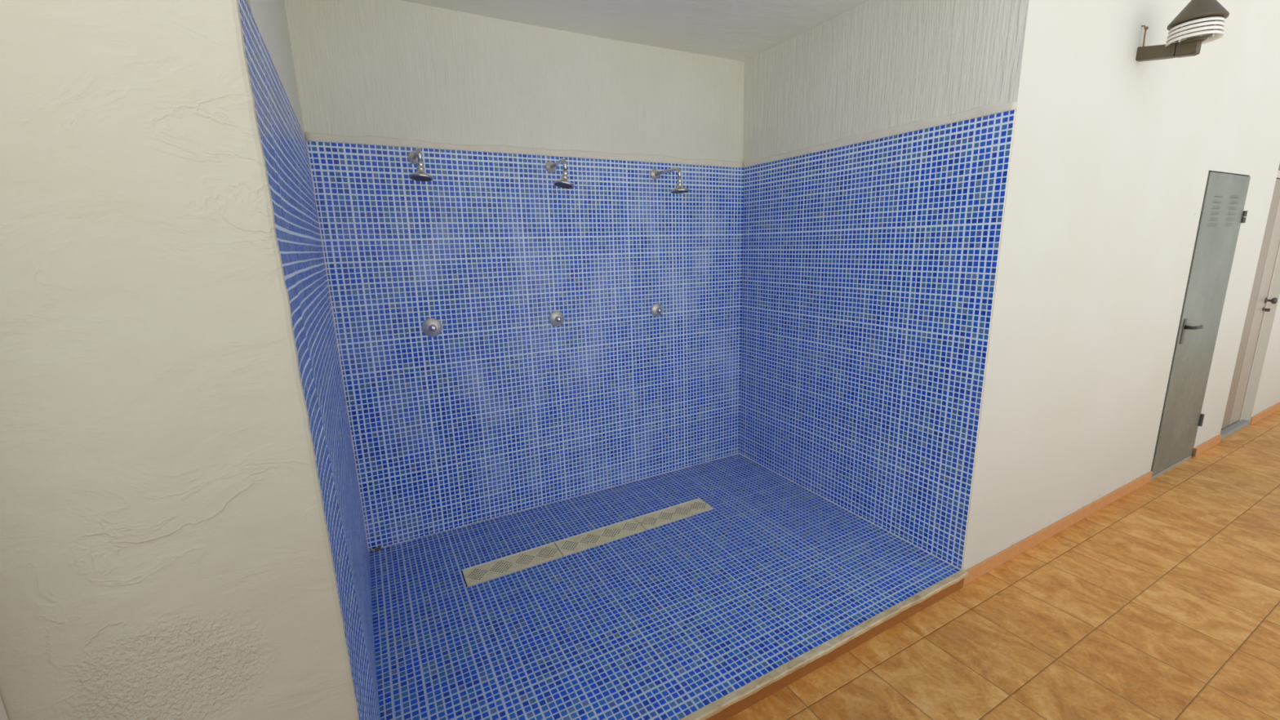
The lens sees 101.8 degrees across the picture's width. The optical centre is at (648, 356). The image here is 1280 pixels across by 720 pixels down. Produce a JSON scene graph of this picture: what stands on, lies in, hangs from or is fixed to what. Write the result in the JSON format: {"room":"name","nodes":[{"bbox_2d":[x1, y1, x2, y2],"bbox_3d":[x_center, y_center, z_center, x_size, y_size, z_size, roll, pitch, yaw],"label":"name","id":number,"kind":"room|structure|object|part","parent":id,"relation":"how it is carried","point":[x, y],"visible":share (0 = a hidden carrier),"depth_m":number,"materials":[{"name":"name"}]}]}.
{"room":"communal shower room","nodes":[
{"label":"communal shower room","id":0,"kind":"room"},
{"bbox_2d":[0,695,8,719],"bbox_3d":[-1.856,-0.040,0.301,1.697,3.283,0.099,-8,14,-28],"label":"wall","id":1,"kind":"structure","parent":0,"point":[3,716],"depth_m":0.90,"materials":[{"name":"white paint"}]},
{"bbox_2d":[0,0,359,719],"bbox_3d":[-1.032,-0.198,0.947,0.623,3.283,0.260,-8,14,-28],"label":"wall","id":2,"kind":"structure","parent":0,"point":[166,551],"depth_m":0.92,"materials":[{"name":"beige paint"}]},
{"bbox_2d":[238,0,380,719],"bbox_3d":[-1.283,-0.105,1.795,0.319,2.755,1.902,-8,14,-28],"label":"wall","id":3,"kind":"structure","parent":0,"point":[266,35],"depth_m":1.47,"materials":[{"name":"tile"}]},
{"bbox_2d":[284,0,744,551],"bbox_3d":[-0.486,-0.415,3.145,2.466,2.755,0.255,-8,14,-28],"label":"wall","id":4,"kind":"structure","parent":0,"point":[505,410],"depth_m":2.86,"materials":[{"name":"tile"}]},
{"bbox_2d":[408,146,433,181],"bbox_3d":[-1.065,-0.883,2.389,0.104,0.165,0.327,-8,14,-28],"label":"shower","id":5,"kind":"object","parent":4,"relation":"attached to","point":[415,157],"visible":1,"depth_m":2.29,"materials":[{"name":"metal"}]},
{"bbox_3d":[-1.068,-0.913,2.405,0.021,0.073,0.274,-7,14,-26],"label":"arm","id":6,"kind":"part","parent":5,"relation":"part of","materials":[{"name":"silver metal"}]},
{"bbox_2d":[422,318,442,337],"bbox_3d":[-1.110,-0.148,2.675,0.098,0.098,0.048,-8,14,-28],"label":"shower valve","id":7,"kind":"object","parent":4,"relation":"attached to","point":[431,327],"visible":1,"depth_m":2.68,"materials":[{"name":"metal"}]},
{"bbox_2d":[549,311,564,326],"bbox_3d":[-0.520,-0.216,2.995,0.092,0.092,0.048,-8,14,-28],"label":"shower valve","id":8,"kind":"object","parent":4,"relation":"attached to","point":[556,317],"visible":1,"depth_m":3.00,"materials":[{"name":"metal"}]},
{"bbox_2d":[545,158,574,188],"bbox_3d":[-0.478,-0.953,2.707,0.114,0.168,0.327,-8,14,-28],"label":"shower","id":9,"kind":"object","parent":4,"relation":"attached to","point":[550,166],"visible":1,"depth_m":2.62,"materials":[{"name":"metal"}]},
{"bbox_3d":[-0.474,-0.987,2.727,0.022,0.073,0.275,-7,13,-24],"label":"arm","id":10,"kind":"part","parent":9,"relation":"part of","materials":[{"name":"silver metal"}]},
{"bbox_2d":[650,303,662,316],"bbox_3d":[0.064,-0.295,3.310,0.086,0.086,0.048,-8,14,-28],"label":"shower valve","id":11,"kind":"object","parent":4,"relation":"attached to","point":[656,309],"visible":1,"depth_m":3.31,"materials":[{"name":"metal"}]},
{"bbox_2d":[650,167,689,193],"bbox_3d":[0.123,-1.029,3.032,0.112,0.162,0.328,-8,14,-28],"label":"shower","id":12,"kind":"object","parent":4,"relation":"attached to","point":[655,174],"visible":1,"depth_m":2.94,"materials":[{"name":"metal"}]},
{"bbox_3d":[0.110,-1.057,3.043,0.020,0.073,0.274,-8,14,-29],"label":"arm","id":13,"kind":"part","parent":12,"relation":"part of","materials":[{"name":"silver metal"}]},
{"bbox_2d":[401,0,869,61],"bbox_3d":[-0.059,-1.688,2.020,2.466,0.211,1.672,-8,14,-28],"label":"ceiling","id":14,"kind":"structure","parent":0,"point":[742,30],"depth_m":2.65,"materials":[{"name":"paint"}]},
{"bbox_2d":[368,453,961,719],"bbox_3d":[0.008,1.048,2.607,2.458,0.091,1.664,-8,14,-28],"label":"floor","id":15,"kind":"structure","parent":0,"point":[667,621],"depth_m":2.32,"materials":[{"name":"tile"}]},
{"bbox_2d":[462,542,562,586],"bbox_3d":[-0.674,1.032,2.599,0.467,0.016,0.140,-8,14,-28],"label":"drain cover","id":16,"kind":"object","parent":15,"relation":"on","point":[504,566],"visible":1,"depth_m":2.59,"materials":[{"name":"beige metal"}]},
{"bbox_2d":[554,518,644,556],"bbox_3d":[-0.259,0.975,2.822,0.475,0.016,0.140,-8,14,-28],"label":"drain cover","id":17,"kind":"object","parent":15,"relation":"on","point":[596,537],"visible":1,"depth_m":2.81,"materials":[{"name":"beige metal"}]},
{"bbox_2d":[634,497,712,530],"bbox_3d":[0.151,0.917,3.042,0.454,0.016,0.140,-8,14,-28],"label":"drain cover","id":18,"kind":"object","parent":15,"relation":"on","point":[667,515],"visible":1,"depth_m":3.03,"materials":[{"name":"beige metal"}]},
{"bbox_2d":[738,0,1053,570],"bbox_3d":[1.061,-0.676,3.000,0.186,3.255,1.914,-8,14,-28],"label":"wall","id":19,"kind":"structure","parent":0,"point":[889,146],"depth_m":2.59,"materials":[{"name":"tile"}]},
{"bbox_2d":[726,408,1279,719],"bbox_3d":[3.832,1.100,2.470,15.000,0.120,2.900,-8,14,-28],"label":"floor","id":20,"kind":"structure","parent":0,"point":[1162,602],"depth_m":2.19,"materials":[{"name":"ceramic"}]},
{"bbox_2d":[705,577,964,719],"bbox_3d":[0.415,1.211,1.891,2.458,0.064,0.014,-8,14,-28],"label":"step","id":21,"kind":"structure","parent":20,"relation":"on","point":[735,708],"depth_m":2.05,"materials":[{"name":"ceramic"}]},
{"bbox_2d":[680,568,968,719],"bbox_3d":[0.420,1.171,1.875,2.459,0.024,0.033,-8,14,-28],"label":"trim","id":22,"kind":"structure","parent":21,"relation":"on","point":[753,686],"depth_m":1.99,"materials":[{"name":"stone"}]},
{"bbox_2d":[983,0,1279,560],"bbox_3d":[4.989,-1.033,4.164,7.862,3.283,0.220,-8,14,-28],"label":"wall","id":23,"kind":"structure","parent":0,"point":[1126,148],"depth_m":2.72,"materials":[{"name":"white paint"}]},
{"bbox_2d":[963,471,1152,586],"bbox_3d":[2.421,0.927,2.972,2.130,0.071,0.010,-8,14,-28],"label":"baseboard","id":24,"kind":"structure","parent":23,"relation":"attached to","point":[1002,557],"depth_m":2.85,"materials":[{"name":"ceramic"}]},
{"bbox_2d":[1135,0,1229,62],"bbox_3d":[2.356,-1.455,2.296,0.187,0.258,0.280,-8,14,-28],"label":"wall lamp","id":25,"kind":"object","parent":23,"relation":"attached to","point":[1200,22],"visible":1,"depth_m":2.25,"materials":[{"name":"metal"}]},
{"bbox_3d":[2.340,-1.379,2.345,0.048,0.088,0.206,-8,14,-28],"label":"arm","id":26,"kind":"part","parent":25,"relation":"part of","materials":[{"name":"brown paint"}]},
{"bbox_2d":[1151,170,1250,479],"bbox_3d":[3.662,-0.180,3.454,0.762,1.976,0.124,-8,14,-28],"label":"door","id":27,"kind":"structure","parent":23,"relation":"in","point":[1222,215],"depth_m":3.42,"materials":[{"name":"metal"}]},
{"bbox_3d":[3.668,0.771,3.668,0.710,0.027,0.034,-8,14,-28],"label":"sill","id":28,"kind":"part","parent":27,"relation":"part of","materials":[{"name":"stone"}]},
{"bbox_3d":[3.388,-0.160,3.295,0.036,0.160,0.007,-8,14,-28],"label":"handle","id":29,"kind":"part","parent":27,"relation":"part of","materials":[{"name":"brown metal"}]},
{"bbox_3d":[3.457,-0.188,3.295,0.150,0.026,0.054,-8,14,-28],"label":"lever","id":30,"kind":"part","parent":27,"relation":"part of","materials":[{"name":"black plastic"}]},
{"bbox_3d":[3.496,-0.903,3.204,0.159,0.184,0.009,-8,14,-28],"label":"louvre panel","id":31,"kind":"part","parent":27,"relation":"part of","materials":[{"name":"grey metal"}]},
{"bbox_3d":[3.632,-0.184,3.476,0.732,1.976,0.056,-8,14,-28],"label":"frame","id":32,"kind":"part","parent":27,"relation":"part of","materials":[{"name":"grey metal"}]},
{"bbox_3d":[3.751,-0.939,3.342,0.162,0.184,0.009,-8,14,-28],"label":"louvre panel","id":33,"kind":"part","parent":27,"relation":"part of","materials":[{"name":"grey metal"}]},
{"bbox_2d":[1191,434,1222,457],"bbox_3d":[4.241,0.673,3.951,0.557,0.071,0.010,-8,14,-28],"label":"baseboard","id":34,"kind":"structure","parent":23,"relation":"attached to","point":[1215,440],"depth_m":3.95,"materials":[{"name":"ceramic"}]},
{"bbox_2d":[1220,164,1279,440],"bbox_3d":[4.733,-0.582,4.090,0.740,2.443,0.214,-8,14,-28],"label":"door","id":35,"kind":"structure","parent":23,"relation":"in","point":[1269,255],"depth_m":4.17,"materials":[{"name":"paint"}]},
{"bbox_3d":[4.786,0.604,4.299,0.740,0.036,0.078,-8,14,-28],"label":"sill","id":36,"kind":"part","parent":35,"relation":"part of","materials":[{"name":"stone"}]},
{"bbox_3d":[4.718,-0.587,4.116,0.740,2.443,0.154,-8,14,-28],"label":"frame","id":37,"kind":"part","parent":35,"relation":"part of","materials":[{"name":"paint"}]},
{"bbox_3d":[5.006,-0.451,4.183,0.052,0.052,0.062,-8,14,-28],"label":"knob","id":38,"kind":"part","parent":35,"relation":"part of","materials":[{"name":"metal"}]},
{"bbox_2d":[1249,401,1279,425],"bbox_3d":[6.824,0.313,5.341,3.875,0.071,0.010,-8,14,-28],"label":"baseboard","id":39,"kind":"structure","parent":23,"relation":"attached to","point":[1271,410],"depth_m":4.59,"materials":[{"name":"ceramic"}]}
]}

